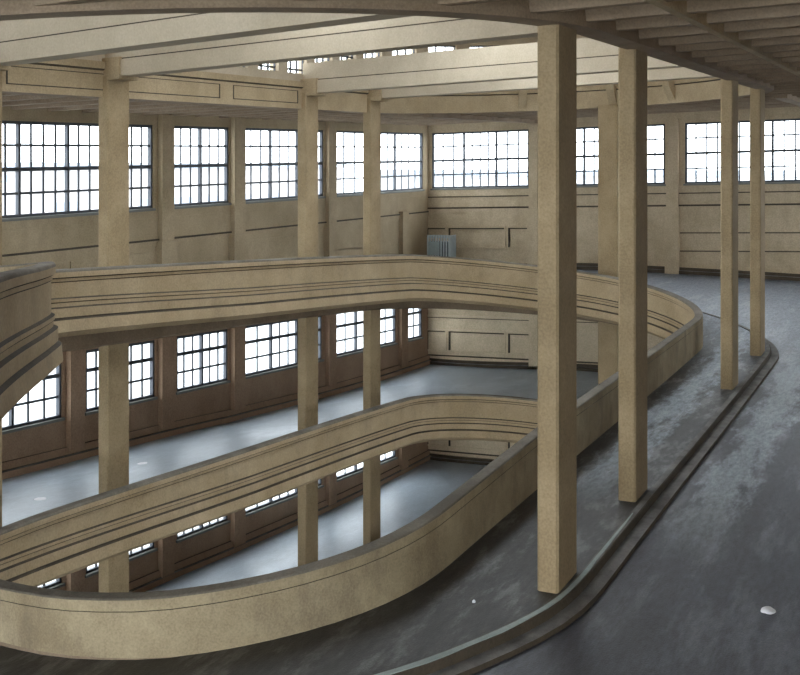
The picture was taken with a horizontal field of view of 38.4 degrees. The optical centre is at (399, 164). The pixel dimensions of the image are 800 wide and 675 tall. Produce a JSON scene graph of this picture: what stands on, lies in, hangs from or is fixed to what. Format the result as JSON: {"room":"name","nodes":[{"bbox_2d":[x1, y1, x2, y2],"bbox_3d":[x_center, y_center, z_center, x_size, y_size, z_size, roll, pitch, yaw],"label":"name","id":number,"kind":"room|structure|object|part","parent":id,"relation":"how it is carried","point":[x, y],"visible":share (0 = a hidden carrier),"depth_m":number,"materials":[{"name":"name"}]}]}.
{"room":"parking garage","nodes":[
{"label":"parking garage","id":0,"kind":"room"},
{"bbox_2d":[2,309,417,586],"bbox_3d":[-16.796,14.150,46.560,370.000,0.300,370.000,0,0,25],"label":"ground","id":1,"kind":"structure","parent":0,"point":[35,409],"depth_m":82.78,"materials":[{"name":"white"}]},
{"bbox_2d":[2,175,14,214],"bbox_3d":[-44.429,7.350,60.647,12.800,13.300,52.800,0,0,25],"label":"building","id":2,"kind":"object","parent":1,"relation":"on","point":[9,178],"visible":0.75,"depth_m":81.36,"materials":[{"name":"white"}]},
{"bbox_3d":[-44.429,0.950,60.647,12.800,0.500,52.800,0,0,25],"label":"cornice","id":3,"kind":"part","parent":2,"relation":"part of","materials":[{"name":"white"}]},
{"bbox_2d":[2,162,345,214],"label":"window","id":4,"kind":"structure","parent":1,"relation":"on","point":[25,175],"depth_m":100.91,"materials":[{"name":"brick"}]},
{"bbox_3d":[-23.868,0.050,116.174,14.800,0.500,50.800,0,0,25],"label":"cornice","id":5,"kind":"part","parent":4,"relation":"part of","materials":[{"name":"white"}]},
{"bbox_2d":[381,170,799,189],"bbox_3d":[21.429,7.250,111.466,48.800,13.500,12.800,0,0,25],"label":"building","id":6,"kind":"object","parent":1,"relation":"on","point":[701,174],"visible":0.02,"depth_m":109.99,"materials":[{"name":"white"}]},
{"bbox_3d":[21.429,0.750,111.466,48.800,0.500,12.800,0,0,25],"label":"cornice","id":7,"kind":"part","parent":6,"relation":"part of","materials":[{"name":"white"}]},
{"bbox_2d":[2,106,428,591],"bbox_3d":[-8.199,5.930,24.916,0.330,15.940,44.130,0,0,25],"label":"wall","id":8,"kind":"structure","parent":0,"point":[239,230],"depth_m":31.60,"materials":[{"name":"paint"}]},
{"bbox_2d":[2,364,64,434],"bbox_3d":[-8.345,4.976,24.770,0.170,1.652,3.102,0,0,25],"label":"window","id":9,"kind":"structure","parent":8,"relation":"in","point":[11,427],"depth_m":25.58,"materials":[{"name":"metal"}]},
{"bbox_3d":[-8.322,5.696,24.759,0.120,0.212,3.102,0,0,25],"label":"sill","id":10,"kind":"part","parent":9,"relation":"part of","materials":[{"name":"metal"}]},
{"bbox_2d":[40,578,64,589],"bbox_3d":[-8.345,8.704,24.770,0.170,1.724,3.102,0,0,25],"label":"window","id":11,"kind":"structure","parent":8,"relation":"in","point":[56,584],"depth_m":25.91,"materials":[{"name":"metal"}]},
{"bbox_3d":[-8.322,9.424,24.759,0.120,0.284,3.102,0,0,25],"label":"sill","id":12,"kind":"part","parent":11,"relation":"part of","materials":[{"name":"concrete"}]},
{"bbox_3d":[-8.224,2.349,24.933,0.050,0.275,2.868,0,0,25],"label":"panel","id":13,"kind":"part","parent":8,"relation":"part of","materials":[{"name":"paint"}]},
{"bbox_2d":[2,121,155,221],"bbox_3d":[-7.602,0.097,26.351,0.170,2.238,6.278,0,0,25],"label":"window","id":14,"kind":"structure","parent":8,"relation":"in","point":[17,169],"depth_m":26.14,"materials":[{"name":"metal"}]},
{"bbox_3d":[-7.579,1.147,26.340,0.120,0.138,6.278,0,0,25],"label":"sill","id":15,"kind":"part","parent":14,"relation":"part of","materials":[{"name":"concrete"}]},
{"bbox_3d":[-6.879,2.427,27.796,0.050,0.465,3.193,0,0,25],"label":"panel","id":16,"kind":"part","parent":8,"relation":"part of","materials":[{"name":"paint"}]},
{"bbox_2d":[85,340,157,415],"bbox_3d":[-6.808,5.135,28.041,0.170,1.635,2.706,0,0,25],"label":"window","id":17,"kind":"structure","parent":8,"relation":"in","point":[132,401],"depth_m":28.53,"materials":[{"name":"metal"}]},
{"bbox_3d":[-6.785,5.855,28.031,0.120,0.195,2.706,0,0,25],"label":"sill","id":18,"kind":"part","parent":17,"relation":"part of","materials":[{"name":"metal"}]},
{"bbox_2d":[85,542,157,577],"bbox_3d":[-6.808,8.950,28.041,0.170,1.697,2.706,0,0,25],"label":"window","id":19,"kind":"structure","parent":8,"relation":"in","point":[94,570],"depth_m":28.49,"materials":[{"name":"metal"}]},
{"bbox_2d":[174,126,230,208],"bbox_3d":[-5.379,0.042,31.083,0.170,2.216,2.700,0,0,25],"label":"window","id":20,"kind":"structure","parent":8,"relation":"in","point":[199,165],"depth_m":31.09,"materials":[{"name":"metal"}]},
{"bbox_3d":[-5.356,1.098,31.072,0.120,0.104,2.700,0,0,25],"label":"sill","id":21,"kind":"part","parent":20,"relation":"part of","materials":[{"name":"concrete"}]},
{"bbox_2d":[176,329,230,394],"bbox_3d":[-5.353,5.286,31.138,0.170,1.625,2.477,0,0,25],"label":"window","id":22,"kind":"structure","parent":8,"relation":"in","point":[201,385],"depth_m":31.13,"materials":[{"name":"metal"}]},
{"bbox_3d":[-5.330,6.006,31.128,0.120,0.185,2.477,0,0,25],"label":"sill","id":23,"kind":"part","parent":22,"relation":"part of","materials":[{"name":"metal"}]},
{"bbox_2d":[176,516,230,542],"bbox_3d":[-5.353,9.182,31.138,0.170,1.682,2.477,0,0,25],"label":"window","id":24,"kind":"structure","parent":8,"relation":"in","point":[201,529],"depth_m":31.09,"materials":[{"name":"metal"}]},
{"bbox_2d":[2,355,430,479],"bbox_3d":[-8.186,6.357,24.838,0.160,2.800,44.000,0,0,25],"label":"baseboard","id":25,"kind":"structure","parent":8,"relation":"attached to","point":[28,464],"depth_m":30.34,"materials":[{"name":"brown paint"}]},
{"bbox_2d":[129,450,430,591],"bbox_3d":[-8.186,10.057,24.838,0.160,2.800,44.000,0,0,25],"label":"baseboard","id":26,"kind":"structure","parent":8,"relation":"attached to","point":[147,582],"depth_m":33.20,"materials":[{"name":"brown paint"}]},
{"bbox_2d":[246,316,323,378],"bbox_3d":[-3.513,5.476,35.056,0.170,1.720,4.639,0,0,25],"label":"window","id":27,"kind":"structure","parent":8,"relation":"in","point":[271,369],"depth_m":34.64,"materials":[{"name":"metal"}]},
{"bbox_3d":[-3.490,6.196,35.045,0.120,0.280,4.639,0,0,25],"label":"sill","id":28,"kind":"part","parent":27,"relation":"part of","materials":[{"name":"metal"}]},
{"bbox_2d":[246,479,323,516],"bbox_3d":[-3.513,9.477,35.056,0.170,1.829,4.639,0,0,25],"label":"window","id":29,"kind":"structure","parent":8,"relation":"in","point":[277,501],"depth_m":34.42,"materials":[{"name":"metal"}]},
{"bbox_3d":[-3.477,2.580,35.039,0.050,0.860,4.539,0,0,25],"label":"panel","id":30,"kind":"part","parent":8,"relation":"part of","materials":[{"name":"paint"}]},
{"bbox_2d":[246,128,325,203],"bbox_3d":[-3.514,-0.009,35.053,0.170,2.255,4.843,0,0,25],"label":"window","id":31,"kind":"structure","parent":8,"relation":"in","point":[269,164],"depth_m":34.75,"materials":[{"name":"metal"}]},
{"bbox_3d":[-3.491,1.057,35.043,0.120,0.124,4.843,0,0,25],"label":"sill","id":32,"kind":"part","parent":31,"relation":"part of","materials":[{"name":"concrete"}]},
{"bbox_2d":[337,309,397,357],"bbox_3d":[-1.161,5.720,40.061,0.170,1.723,4.723,0,0,25],"label":"window","id":33,"kind":"structure","parent":8,"relation":"in","point":[345,353],"depth_m":39.35,"materials":[{"name":"metal"}]},
{"bbox_3d":[-1.138,6.440,40.051,0.120,0.283,4.723,0,0,25],"label":"sill","id":34,"kind":"part","parent":33,"relation":"part of","materials":[{"name":"metal"}]},
{"bbox_2d":[337,450,397,481],"bbox_3d":[-1.161,9.853,40.061,0.170,1.834,4.723,0,0,25],"label":"window","id":35,"kind":"structure","parent":8,"relation":"in","point":[345,475],"depth_m":39.35,"materials":[{"name":"metal"}]},
{"bbox_3d":[-1.125,2.880,40.044,0.050,0.240,4.623,0,0,25],"label":"panel","id":36,"kind":"part","parent":8,"relation":"part of","materials":[{"name":"paint"}]},
{"bbox_2d":[337,131,424,196],"bbox_3d":[-0.674,-0.084,41.099,0.170,2.304,7.292,0,0,25],"label":"window","id":37,"kind":"structure","parent":8,"relation":"in","point":[420,161],"depth_m":42.16,"materials":[{"name":"metal"}]},
{"bbox_3d":[-0.651,0.994,41.088,0.120,0.147,7.292,0,0,25],"label":"sill","id":38,"kind":"part","parent":37,"relation":"part of","materials":[{"name":"concrete"}]},
{"bbox_2d":[408,309,423,341],"bbox_3d":[0.541,5.896,43.686,0.170,1.577,1.386,0,0,25],"label":"window","id":39,"kind":"structure","parent":8,"relation":"in","point":[419,312],"depth_m":44.03,"materials":[{"name":"metal"}]},
{"bbox_3d":[0.564,6.616,43.675,0.120,0.137,1.386,0,0,25],"label":"sill","id":40,"kind":"part","parent":39,"relation":"part of","materials":[{"name":"metal"}]},
{"bbox_2d":[74,34,594,85],"bbox_3d":[0.499,-3.022,21.642,10.600,2.472,24.800,0,0,25],"label":"wall","id":41,"kind":"structure","parent":0,"point":[281,69],"depth_m":26.88,"materials":[{"name":"beige concrete"}]},
{"bbox_3d":[-3.366,-2.687,25.597,0.240,1.104,0.413,0,0,25],"label":"post","id":42,"kind":"part","parent":41,"relation":"part of","materials":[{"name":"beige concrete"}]},
{"bbox_2d":[258,63,274,70],"bbox_3d":[-3.087,-2.697,26.179,0.050,1.105,0.909,0,0,25],"label":"window","id":43,"kind":"structure","parent":41,"relation":"in","point":[261,65],"depth_m":26.29,"materials":[{"name":"metal"}]},
{"bbox_3d":[-2.817,-2.706,26.765,0.240,1.104,0.413,0,0,25],"label":"post","id":44,"kind":"part","parent":41,"relation":"part of","materials":[{"name":"beige concrete"}]},
{"bbox_2d":[288,60,302,73],"bbox_3d":[-2.538,-2.716,27.347,0.050,1.105,0.909,0,0,25],"label":"window","id":45,"kind":"structure","parent":41,"relation":"in","point":[290,68],"depth_m":27.47,"materials":[{"name":"metal"}]},
{"bbox_3d":[-2.268,-2.726,27.933,0.240,1.104,0.413,0,0,25],"label":"post","id":46,"kind":"part","parent":41,"relation":"part of","materials":[{"name":"beige concrete"}]},
{"bbox_3d":[-1.719,-2.745,29.102,0.240,1.104,0.413,0,0,25],"label":"post","id":47,"kind":"part","parent":41,"relation":"part of","materials":[{"name":"beige concrete"}]},
{"bbox_2d":[341,55,352,59],"bbox_3d":[-1.440,-2.755,29.684,0.050,1.105,0.909,0,0,25],"label":"window","id":48,"kind":"structure","parent":41,"relation":"in","point":[346,57],"depth_m":29.79,"materials":[{"name":"metal"}]},
{"bbox_3d":[-1.160,-2.764,30.285,0.245,1.104,0.449,0,0,25],"label":"post","id":49,"kind":"part","parent":41,"relation":"part of","materials":[{"name":"beige concrete"}]},
{"bbox_3d":[-0.439,-2.790,31.407,0.244,1.106,0.444,0,0,40],"label":"post","id":50,"kind":"part","parent":41,"relation":"part of","materials":[{"name":"beige concrete"}]},
{"bbox_3d":[0.560,-2.825,32.318,0.444,1.107,0.244,0,0,-35],"label":"post","id":51,"kind":"part","parent":41,"relation":"part of","materials":[{"name":"beige concrete"}]},
{"bbox_2d":[435,46,454,50],"bbox_3d":[1.147,-2.845,32.654,0.957,1.120,0.070,0,0,-27],"label":"window","id":52,"kind":"structure","parent":41,"relation":"in","point":[440,46],"depth_m":32.71,"materials":[{"name":"metal"}]},
{"bbox_3d":[1.761,-2.866,32.938,0.444,1.107,0.244,0,0,-20],"label":"post","id":53,"kind":"part","parent":41,"relation":"part of","materials":[{"name":"beige concrete"}]},
{"bbox_2d":[470,45,498,47],"bbox_3d":[2.415,-2.889,33.112,0.957,1.123,0.070,0,0,-12],"label":"window","id":54,"kind":"structure","parent":41,"relation":"in","point":[491,45],"depth_m":33.07,"materials":[{"name":"metal"}]},
{"bbox_2d":[0,270,799,674],"bbox_3d":[2.058,6.822,19.931,23.323,10.536,44.270,0,0,25],"label":"floor","id":55,"kind":"structure","parent":0,"point":[690,598],"depth_m":14.60,"materials":[{"name":"concrete"}]},
{"bbox_2d":[0,71,1,526],"bbox_3d":[-6.616,6.166,18.255,0.235,15.468,0.620,0,0,25],"label":"column","id":56,"kind":"structure","parent":55,"relation":"on","point":[0,71],"depth_m":18.45,"materials":[{"name":"concrete"}]},
{"bbox_2d":[0,13,409,70],"bbox_3d":[-2.466,-2.026,15.328,10.178,1.078,0.480,0,0,35],"label":"girder","id":57,"kind":"object","parent":56,"relation":"on","point":[26,41],"visible":0.75,"depth_m":15.99,"materials":[{"name":"beige concrete"}]},
{"bbox_2d":[0,261,62,420],"bbox_3d":[-3.903,1.752,8.327,2.061,1.836,15.920,0,0,-11],"label":"parapet","id":58,"kind":"object","parent":55,"relation":"on","point":[30,347],"visible":1,"depth_m":10.73,"materials":[{"name":"concrete"}]},
{"bbox_2d":[33,497,45,499],"bbox_3d":[-6.905,6.412,22.081,0.240,0.016,0.250,0,0,25],"label":"paper scrap","id":59,"kind":"object","parent":55,"relation":"on","point":[39,498],"visible":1,"depth_m":22.08,"materials":[{"name":"white paper"}]},
{"bbox_2d":[99,76,128,592],"bbox_3d":[-5.259,6.142,21.143,0.235,15.516,0.620,0,0,25],"label":"column","id":60,"kind":"structure","parent":55,"relation":"on","point":[114,103],"depth_m":20.95,"materials":[{"name":"concrete"}]},
{"bbox_2d":[102,16,537,81],"bbox_3d":[-1.067,-2.075,18.306,10.147,1.081,0.480,0,0,33],"label":"girder","id":61,"kind":"object","parent":60,"relation":"on","point":[412,32],"visible":0.55,"depth_m":18.32,"materials":[{"name":"beige concrete"}]},
{"bbox_2d":[298,92,317,565],"bbox_3d":[-2.211,6.089,27.632,0.235,15.623,0.620,0,0,25],"label":"column","id":62,"kind":"structure","parent":55,"relation":"on","point":[308,115],"depth_m":27.42,"materials":[{"name":"concrete"}]},
{"bbox_2d":[301,38,681,96],"bbox_3d":[2.124,-2.187,25.099,10.072,1.091,0.480,0,0,30],"label":"girder","id":63,"kind":"object","parent":62,"relation":"on","point":[515,61],"visible":0.59,"depth_m":25.52,"materials":[{"name":"beige concrete"}]},
{"bbox_2d":[0,254,702,659],"bbox_3d":[0.416,6.851,21.464,7.500,10.598,22.092,0,0,25],"label":"parapet","id":64,"kind":"object","parent":55,"relation":"on","point":[47,546],"visible":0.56,"depth_m":19.12,"materials":[{"name":"concrete"}]},
{"bbox_2d":[363,98,380,544],"bbox_3d":[-0.752,6.063,30.737,0.235,15.674,0.620,0,0,25],"label":"column","id":65,"kind":"structure","parent":55,"relation":"on","point":[372,118],"depth_m":30.50,"materials":[{"name":"concrete"}]},
{"bbox_2d":[367,67,714,101],"bbox_3d":[3.667,-2.241,28.384,10.048,1.097,0.480,0,0,27],"label":"girder","id":66,"kind":"object","parent":65,"relation":"on","point":[681,73],"visible":0.17,"depth_m":28.71,"materials":[{"name":"beige concrete"}]},
{"bbox_2d":[427,235,455,256],"bbox_3d":[1.558,3.306,43.166,0.928,1.373,0.635,0,0,25],"label":"radiator","id":67,"kind":"object","parent":55,"relation":"on","point":[434,248],"visible":0.62,"depth_m":42.91,"materials":[{"name":"metal"}]},
{"bbox_3d":[1.264,3.121,42.965,0.450,0.508,0.020,0,0,25],"label":"plate","id":68,"kind":"part","parent":67,"relation":"part of","materials":[{"name":"metal"}]},
{"bbox_2d":[538,24,576,593],"bbox_3d":[1.704,1.520,12.447,0.235,6.060,0.700,0,0,25],"label":"column","id":69,"kind":"structure","parent":55,"relation":"on","point":[557,44],"depth_m":12.16,"materials":[{"name":"concrete"}]},
{"bbox_2d":[373,312,778,674],"bbox_3d":[0.512,4.361,21.354,10.643,2.494,25.620,0,0,25],"label":"kerb","id":70,"kind":"object","parent":55,"relation":"on","point":[507,641],"visible":0.63,"depth_m":12.76,"materials":[{"name":"concrete"}]},
{"bbox_2d":[598,104,617,384],"bbox_3d":[5.889,6.101,32.456,0.560,15.599,0.250,0,0,25],"label":"column","id":71,"kind":"structure","parent":55,"relation":"on","point":[607,114],"depth_m":32.35,"materials":[{"name":"concrete"}]},
{"bbox_2d":[618,47,646,501],"bbox_3d":[3.146,1.465,15.515,0.235,6.050,0.700,0,0,25],"label":"column","id":72,"kind":"structure","parent":55,"relation":"on","point":[632,63],"depth_m":15.22,"materials":[{"name":"concrete"}]},
{"bbox_2d":[721,79,737,389],"bbox_3d":[6.479,1.359,22.611,0.235,6.071,0.700,0,0,25],"label":"column","id":73,"kind":"structure","parent":55,"relation":"on","point":[729,88],"depth_m":22.32,"materials":[{"name":"concrete"}]},
{"bbox_2d":[750,88,764,355],"bbox_3d":[8.107,1.293,26.077,0.235,6.054,0.700,0,0,25],"label":"column","id":74,"kind":"structure","parent":55,"relation":"on","point":[757,96],"depth_m":25.78,"materials":[{"name":"concrete"}]},
{"bbox_2d":[761,606,775,613],"bbox_3d":[3.821,4.611,11.927,0.150,0.040,0.177,0,0,25],"label":"plastic lid","id":75,"kind":"object","parent":55,"relation":"on","point":[767,609],"visible":1,"depth_m":11.89,"materials":[{"name":"white plastic"}]},
{"bbox_2d":[2,0,799,125],"bbox_3d":[2.173,-1.837,19.971,23.650,1.930,44.600,0,0,25],"label":"ceiling","id":76,"kind":"structure","parent":0,"point":[760,39],"depth_m":16.14,"materials":[{"name":"concrete"}]},
{"bbox_2d":[0,0,773,113],"bbox_3d":[0.499,-1.758,21.642,10.660,1.224,24.860,0,0,25],"label":"beam","id":77,"kind":"structure","parent":76,"relation":"attached to","point":[79,78],"depth_m":20.13,"materials":[{"name":"concrete"}]},
{"bbox_3d":[-5.888,-1.486,19.809,0.016,0.342,2.449,0,0,25],"label":"panel","id":78,"kind":"part","parent":77,"relation":"part of","materials":[{"name":"beige concrete"}]},
{"bbox_3d":[-4.450,-1.537,22.870,0.016,0.351,3.065,0,0,25],"label":"panel","id":79,"kind":"part","parent":77,"relation":"part of","materials":[{"name":"beige concrete"}]},
{"bbox_3d":[-3.002,-1.587,25.953,0.016,0.346,2.762,0,0,25],"label":"panel","id":80,"kind":"part","parent":77,"relation":"part of","materials":[{"name":"beige concrete"}]},
{"bbox_2d":[428,107,799,458],"bbox_3d":[11.498,5.564,39.820,23.310,16.673,0.400,0,0,25],"label":"wall","id":81,"kind":"structure","parent":0,"point":[684,222],"depth_m":42.42,"materials":[{"name":"paint"}]},
{"bbox_3d":[1.397,10.491,44.620,0.902,0.874,0.060,0,0,25],"label":"panel","id":82,"kind":"part","parent":81,"relation":"part of","materials":[{"name":"beige paint"}]},
{"bbox_3d":[1.397,6.791,44.620,0.902,0.874,0.060,0,0,25],"label":"panel","id":83,"kind":"part","parent":81,"relation":"part of","materials":[{"name":"beige paint"}]},
{"bbox_3d":[1.397,2.811,44.620,0.902,0.874,0.060,0,0,25],"label":"panel","id":84,"kind":"part","parent":81,"relation":"part of","materials":[{"name":"paint"}]},
{"bbox_2d":[429,453,493,465],"bbox_3d":[11.493,11.242,39.811,23.050,0.534,0.160,0,0,25],"label":"baseboard","id":85,"kind":"structure","parent":81,"relation":"attached to","point":[437,457],"depth_m":44.08,"materials":[{"name":"paint"}]},
{"bbox_3d":[2.912,10.447,43.909,2.391,0.913,0.060,0,0,25],"label":"panel","id":86,"kind":"part","parent":81,"relation":"part of","materials":[{"name":"beige paint"}]},
{"bbox_3d":[2.912,6.747,43.909,2.391,0.913,0.060,0,0,25],"label":"panel","id":87,"kind":"part","parent":81,"relation":"part of","materials":[{"name":"beige paint"}]},
{"bbox_3d":[2.912,2.767,43.909,2.391,0.913,0.060,0,0,25],"label":"panel","id":88,"kind":"part","parent":81,"relation":"part of","materials":[{"name":"paint"}]},
{"bbox_2d":[430,129,528,189],"bbox_3d":[3.050,-0.181,43.904,4.058,2.329,0.170,0,0,25],"label":"window","id":89,"kind":"structure","parent":81,"relation":"in","point":[464,187],"depth_m":43.93,"materials":[{"name":"metal"}]},
{"bbox_3d":[3.040,0.892,43.882,4.058,0.184,0.120,0,0,25],"label":"sill","id":90,"kind":"part","parent":89,"relation":"part of","materials":[{"name":"concrete"}]},
{"bbox_2d":[429,358,597,371],"bbox_3d":[11.493,7.569,39.811,23.050,0.587,0.160,0,0,25],"label":"baseboard","id":91,"kind":"structure","parent":81,"relation":"attached to","point":[434,361],"depth_m":43.55,"materials":[{"name":"paint"}]},
{"bbox_3d":[4.460,2.722,43.181,0.951,0.875,0.060,0,0,25],"label":"panel","id":92,"kind":"part","parent":81,"relation":"part of","materials":[{"name":"paint"}]},
{"bbox_3d":[4.460,6.702,43.181,0.951,0.875,0.060,0,0,25],"label":"panel","id":93,"kind":"part","parent":81,"relation":"part of","materials":[{"name":"beige paint"}]},
{"bbox_2d":[577,124,665,187],"bbox_3d":[7.420,-0.305,41.852,4.549,2.337,0.170,0,0,25],"label":"window","id":94,"kind":"structure","parent":81,"relation":"in","point":[584,156],"depth_m":41.99,"materials":[{"name":"metal"}]},
{"bbox_3d":[7.410,0.765,41.829,4.549,0.197,0.120,0,0,25],"label":"sill","id":95,"kind":"part","parent":94,"relation":"part of","materials":[{"name":"concrete"}]},
{"bbox_2d":[523,263,799,280],"bbox_3d":[11.493,3.869,39.811,23.050,0.588,0.160,0,0,25],"label":"baseboard","id":96,"kind":"structure","parent":81,"relation":"attached to","point":[580,266],"depth_m":40.16,"materials":[{"name":"paint"}]},
{"bbox_2d":[683,118,799,185],"bbox_3d":[12.082,-0.438,39.662,4.544,2.333,0.170,0,0,25],"label":"window","id":97,"kind":"structure","parent":81,"relation":"in","point":[783,150],"depth_m":39.84,"materials":[{"name":"metal"}]},
{"bbox_3d":[12.071,0.630,39.639,4.544,0.197,0.120,0,0,25],"label":"sill","id":98,"kind":"part","parent":97,"relation":"part of","materials":[{"name":"concrete"}]}
]}

